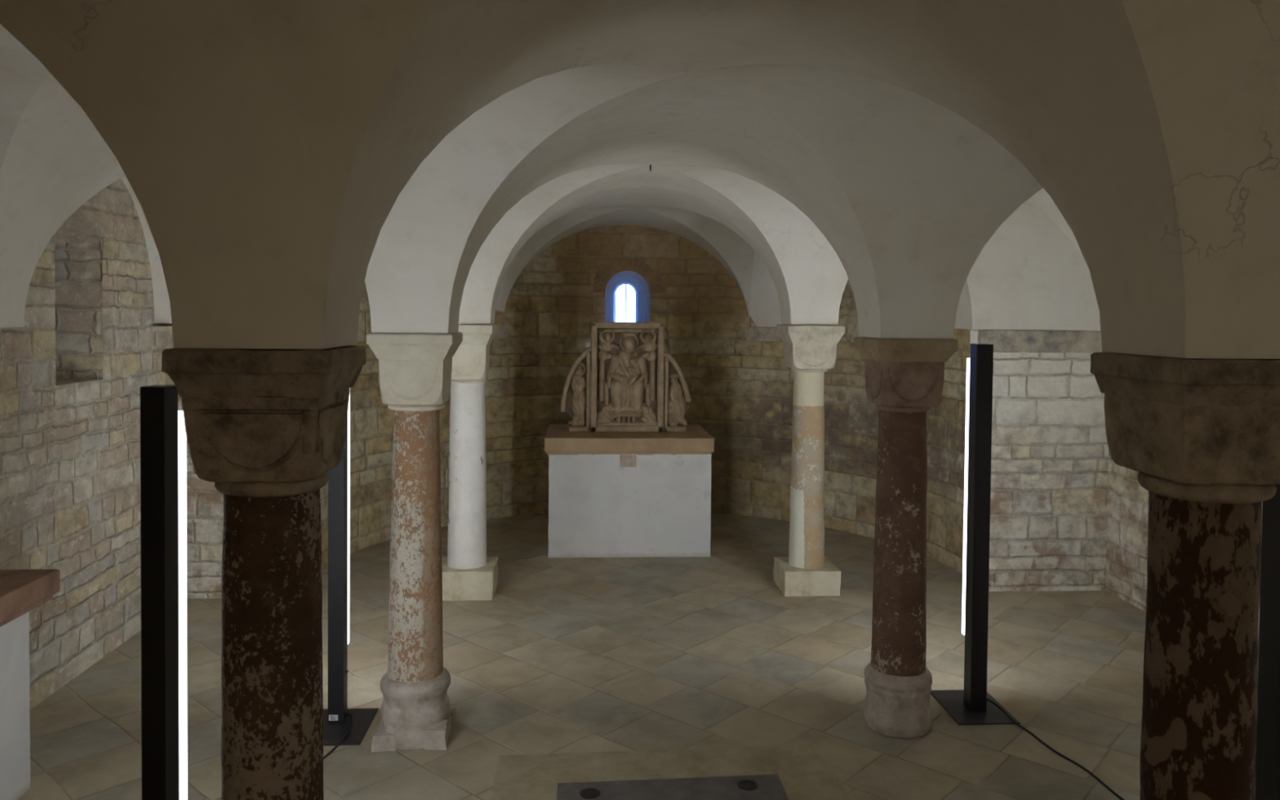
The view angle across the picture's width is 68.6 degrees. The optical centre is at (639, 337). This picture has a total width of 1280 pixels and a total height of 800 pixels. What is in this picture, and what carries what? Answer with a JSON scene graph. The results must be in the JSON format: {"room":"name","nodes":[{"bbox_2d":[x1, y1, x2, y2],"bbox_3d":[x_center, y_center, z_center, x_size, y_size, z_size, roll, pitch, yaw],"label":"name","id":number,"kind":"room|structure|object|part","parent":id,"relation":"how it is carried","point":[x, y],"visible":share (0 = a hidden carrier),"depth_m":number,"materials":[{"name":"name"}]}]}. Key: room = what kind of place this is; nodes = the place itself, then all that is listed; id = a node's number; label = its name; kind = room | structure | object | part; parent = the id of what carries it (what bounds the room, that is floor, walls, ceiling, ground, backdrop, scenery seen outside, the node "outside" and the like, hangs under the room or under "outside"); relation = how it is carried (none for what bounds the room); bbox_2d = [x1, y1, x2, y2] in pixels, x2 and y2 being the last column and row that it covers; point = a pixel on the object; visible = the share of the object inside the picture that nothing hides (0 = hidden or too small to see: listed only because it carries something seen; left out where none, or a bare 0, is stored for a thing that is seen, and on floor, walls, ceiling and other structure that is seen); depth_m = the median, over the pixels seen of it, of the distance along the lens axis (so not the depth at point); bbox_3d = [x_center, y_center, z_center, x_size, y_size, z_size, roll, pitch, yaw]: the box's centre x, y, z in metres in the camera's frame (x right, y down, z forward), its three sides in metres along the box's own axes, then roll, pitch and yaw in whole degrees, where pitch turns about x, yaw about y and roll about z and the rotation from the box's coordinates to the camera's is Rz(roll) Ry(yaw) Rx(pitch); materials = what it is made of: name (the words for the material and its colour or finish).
{"room":"church","nodes":[
{"label":"church","id":0,"kind":"room"},
{"bbox_2d":[0,178,182,710],"bbox_3d":[-3.390,0.358,2.308,0.620,3.400,9.600,0,1,-4],"label":"wall","id":1,"kind":"structure","parent":0,"point":[72,378],"depth_m":5.64,"materials":[{"name":"beige stone"}]},
{"bbox_2d":[150,325,172,332],"bbox_3d":[-3.329,-0.063,6.585,0.224,0.041,0.453,0,1,-4],"label":"trim","id":2,"kind":"structure","parent":1,"relation":"attached to","point":[153,328],"depth_m":6.37,"materials":[{"name":"stone"}]},
{"bbox_2d":[186,435,223,598],"bbox_3d":[-2.959,0.237,7.142,0.930,3.400,0.400,0,1,-4],"label":"wall","id":3,"kind":"structure","parent":0,"point":[205,504],"depth_m":6.96,"materials":[{"name":"beige stone"}]},
{"bbox_2d":[17,512,1257,799],"bbox_3d":[0.210,2.037,4.477,8.200,0.001,14.000,0,1,-4],"label":"floor","id":4,"kind":"structure","parent":0,"point":[566,655],"depth_m":5.51,"materials":[{"name":"stone"}]},
{"bbox_2d":[0,568,59,799],"bbox_3d":[-2.879,1.548,3.588,0.563,0.965,1.330,0,1,-4],"label":"altar","id":5,"kind":"object","parent":4,"relation":"on","point":[21,591],"visible":1,"depth_m":4.07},
{"bbox_2d":[140,385,187,799],"bbox_3d":[-1.379,1.104,2.641,0.340,1.930,0.380,1,1,3],"label":"light pole","id":6,"kind":"object","parent":4,"relation":"on","point":[163,477],"visible":0.89,"depth_m":2.66,"materials":[{"name":"black metal"}]},
{"bbox_2d":[161,345,365,799],"bbox_3d":[-1.020,1.048,2.606,0.422,2.049,0.421,0,1,-4],"label":"stone column","id":7,"kind":"structure","parent":4,"relation":"on","point":[268,427],"depth_m":2.48,"materials":[{"name":"brown stone"}]},
{"bbox_2d":[323,387,378,759],"bbox_3d":[-1.532,1.029,4.133,0.370,2.000,1.781,0,1,-4],"label":"light pole","id":8,"kind":"object","parent":4,"relation":"on","point":[342,725],"visible":0.74,"depth_m":4.85,"materials":[{"name":"black metal"}]},
{"bbox_3d":[-1.573,1.005,4.882,0.080,1.992,0.080,0,1,-4],"label":"post","id":9,"kind":"part","parent":8,"relation":"part of","materials":[{"name":"black metal"}]},
{"bbox_3d":[-1.583,2.006,4.837,0.370,0.008,0.420,0,1,-4],"label":"plate","id":10,"kind":"part","parent":8,"relation":"part of","materials":[{"name":"black metal"}]},
{"bbox_2d":[366,332,462,752],"bbox_3d":[-1.131,0.997,4.738,0.408,2.041,0.409,0,1,-4],"label":"stone column","id":11,"kind":"structure","parent":4,"relation":"on","point":[416,713],"depth_m":4.62,"materials":[{"name":"beige stone"}]},
{"bbox_2d":[441,324,497,600],"bbox_3d":[-1.317,0.925,7.167,0.442,2.054,0.442,0,1,-4],"label":"stone column","id":12,"kind":"structure","parent":4,"relation":"on","point":[468,573],"depth_m":7.04,"materials":[{"name":"beige stone"}]},
{"bbox_2d":[544,424,714,557],"bbox_3d":[-0.124,1.395,8.739,1.487,1.055,1.020,0,1,-4],"label":"altar","id":13,"kind":"object","parent":4,"relation":"on","point":[611,494],"visible":1,"depth_m":8.25,"materials":[{"name":"stone"}]},
{"bbox_2d":[560,321,691,431],"bbox_3d":[-0.127,0.363,8.657,1.204,1.010,0.288,0,1,-4],"label":"carved relief","id":14,"kind":"object","parent":13,"relation":"on","point":[637,386],"visible":1,"depth_m":8.62,"materials":[{"name":"stone"}]},
{"bbox_3d":[-0.583,0.385,8.631,0.292,0.592,0.085,0,1,-4],"label":"wing moulding","id":15,"kind":"part","parent":14,"relation":"part of","materials":[{"name":"stone"}]},
{"bbox_3d":[-0.558,0.487,8.631,0.190,0.755,0.077,0,1,-4],"label":"panel frame","id":16,"kind":"part","parent":14,"relation":"part of","materials":[{"name":"stone"}]},
{"bbox_3d":[-0.320,0.355,8.633,0.136,0.481,0.076,0,1,-4],"label":"throne post","id":17,"kind":"part","parent":14,"relation":"part of","materials":[{"name":"stone"}]},
{"bbox_3d":[-0.117,0.363,8.644,0.670,1.010,0.095,0,1,-4],"label":"panel frame","id":18,"kind":"part","parent":14,"relation":"part of","materials":[{"name":"stone"}]},
{"bbox_3d":[-0.123,0.371,8.742,0.650,0.990,0.120,0,1,-4],"label":"panel","id":19,"kind":"part","parent":14,"relation":"part of","materials":[{"name":"stone"}]},
{"bbox_3d":[0.089,0.358,8.658,0.136,0.481,0.076,0,1,-4],"label":"throne post","id":20,"kind":"part","parent":14,"relation":"part of","materials":[{"name":"stone"}]},
{"bbox_3d":[0.328,0.514,8.686,0.205,0.715,0.077,0,1,-4],"label":"panel frame","id":21,"kind":"part","parent":14,"relation":"part of","materials":[{"name":"stone"}]},
{"bbox_3d":[0.338,0.366,8.687,0.272,0.460,0.085,0,1,-4],"label":"wing moulding","id":22,"kind":"part","parent":14,"relation":"part of","materials":[{"name":"stone"}]},
{"bbox_2d":[489,744,852,799],"bbox_3d":[0.184,2.057,3.835,1.670,0.033,1.622,0,1,-4],"label":"floor slab cover","id":23,"kind":"structure","parent":4,"relation":"on","point":[730,773],"depth_m":4.36,"materials":[{"name":"stone"}]},
{"bbox_2d":[773,324,844,596],"bbox_3d":[1.317,0.937,7.358,0.440,2.072,0.440,0,1,-4],"label":"stone column","id":24,"kind":"structure","parent":4,"relation":"on","point":[809,350],"depth_m":7.24,"materials":[{"name":"beige stone"}]},
{"bbox_2d":[853,337,958,737],"bbox_3d":[1.362,1.019,4.902,0.414,2.033,0.415,0,1,-4],"label":"stone column","id":25,"kind":"structure","parent":4,"relation":"on","point":[904,377],"depth_m":4.78,"materials":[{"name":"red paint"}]},
{"bbox_2d":[930,343,1124,799],"bbox_3d":[2.015,1.060,4.259,0.387,2.000,2.270,0,2,-11],"label":"light pole","id":26,"kind":"object","parent":4,"relation":"on","point":[971,705],"visible":0.99,"depth_m":5.08,"materials":[{"name":"black metal"}]},
{"bbox_3d":[1.830,2.031,5.162,0.330,0.008,0.440,0,1,-4],"label":"plate","id":27,"kind":"part","parent":26,"relation":"part of","materials":[{"name":"black metal"}]},
{"bbox_3d":[1.845,1.032,5.116,0.090,1.992,0.090,0,1,-4],"label":"post","id":28,"kind":"part","parent":26,"relation":"part of","materials":[{"name":"black metal"}]},
{"bbox_2d":[1090,352,1279,799],"bbox_3d":[1.502,1.073,2.526,0.421,2.051,0.420,0,1,-4],"label":"stone column","id":29,"kind":"structure","parent":4,"relation":"on","point":[1202,436],"depth_m":2.40,"materials":[{"name":"brown stone"}]},
{"bbox_2d":[1255,484,1279,799],"bbox_3d":[2.030,1.104,2.944,0.440,1.980,0.330,0,1,-4],"label":"light pole","id":30,"kind":"object","parent":4,"relation":"on","point":[1268,731],"visible":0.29,"depth_m":2.93,"materials":[{"name":"black metal"}]},
{"bbox_2d":[0,0,1279,359],"bbox_3d":[0.356,-0.533,4.067,7.300,1.123,13.300,0,1,-4],"label":"ceiling","id":31,"kind":"structure","parent":0,"point":[1111,167],"depth_m":2.68,"materials":[{"name":"paint"}]},
{"bbox_2d":[320,225,970,573],"bbox_3d":[-0.044,0.220,8.863,5.360,3.400,2.680,0,1,-4],"label":"wall","id":32,"kind":"structure","parent":0,"point":[740,389],"depth_m":9.87,"materials":[{"name":"beige stone"}]},
{"bbox_2d":[493,324,509,338],"bbox_3d":[-1.586,-0.061,9.734,0.430,0.148,0.209,-1,2,-37],"label":"trim","id":33,"kind":"structure","parent":32,"relation":"attached to","point":[502,332],"depth_m":9.73,"materials":[{"name":"stone"}]},
{"bbox_2d":[613,283,636,322],"bbox_3d":[-0.166,-0.292,10.676,0.254,0.657,0.016,0,1,-4],"label":"window","id":34,"kind":"structure","parent":32,"relation":"in","point":[625,294],"depth_m":10.67,"materials":[{"name":"clear glass"}]},
{"bbox_2d":[604,271,650,322],"bbox_3d":[-0.150,-0.327,10.429,0.489,0.810,0.513,0,1,-4],"label":"trim","id":35,"kind":"structure","parent":32,"relation":"attached to","point":[637,280],"depth_m":10.40,"materials":[{"name":"paint"}]},
{"bbox_2d":[592,255,666,293],"bbox_3d":[-0.112,-0.688,10.171,0.806,0.410,0.072,0,1,-4],"label":"trim","id":36,"kind":"structure","parent":32,"relation":"attached to","point":[660,287],"depth_m":10.16,"materials":[{"name":"stone"}]},
{"bbox_2d":[744,326,781,341],"bbox_3d":[1.338,-0.038,9.918,0.426,0.149,0.205,1,2,29],"label":"trim","id":37,"kind":"structure","parent":32,"relation":"attached to","point":[753,334],"depth_m":9.84,"materials":[{"name":"stone"}]},
{"bbox_2d":[969,328,1108,591],"bbox_3d":[3.134,0.286,7.515,1.180,3.400,0.400,0,1,-4],"label":"wall","id":38,"kind":"structure","parent":0,"point":[1050,451],"depth_m":7.34,"materials":[{"name":"beige stone"}]},
{"bbox_2d":[977,329,1066,352],"bbox_3d":[2.956,0.026,7.298,0.692,0.176,0.137,0,1,-4],"label":"trim","id":39,"kind":"structure","parent":38,"relation":"attached to","point":[1002,340],"depth_m":7.24,"materials":[{"name":"stone"}]},
{"bbox_2d":[1065,330,1104,352],"bbox_3d":[3.479,0.032,7.351,0.362,0.172,0.083,0,1,-4],"label":"trim","id":40,"kind":"structure","parent":38,"relation":"attached to","point":[1077,341],"depth_m":7.31,"materials":[{"name":"stone"}]},
{"bbox_2d":[1105,450,1262,657],"bbox_3d":[3.966,0.417,2.759,0.001,3.400,9.600,0,1,-4],"label":"wall","id":41,"kind":"structure","parent":0,"point":[1127,509],"depth_m":7.11,"materials":[{"name":"beige stone"}]}
]}

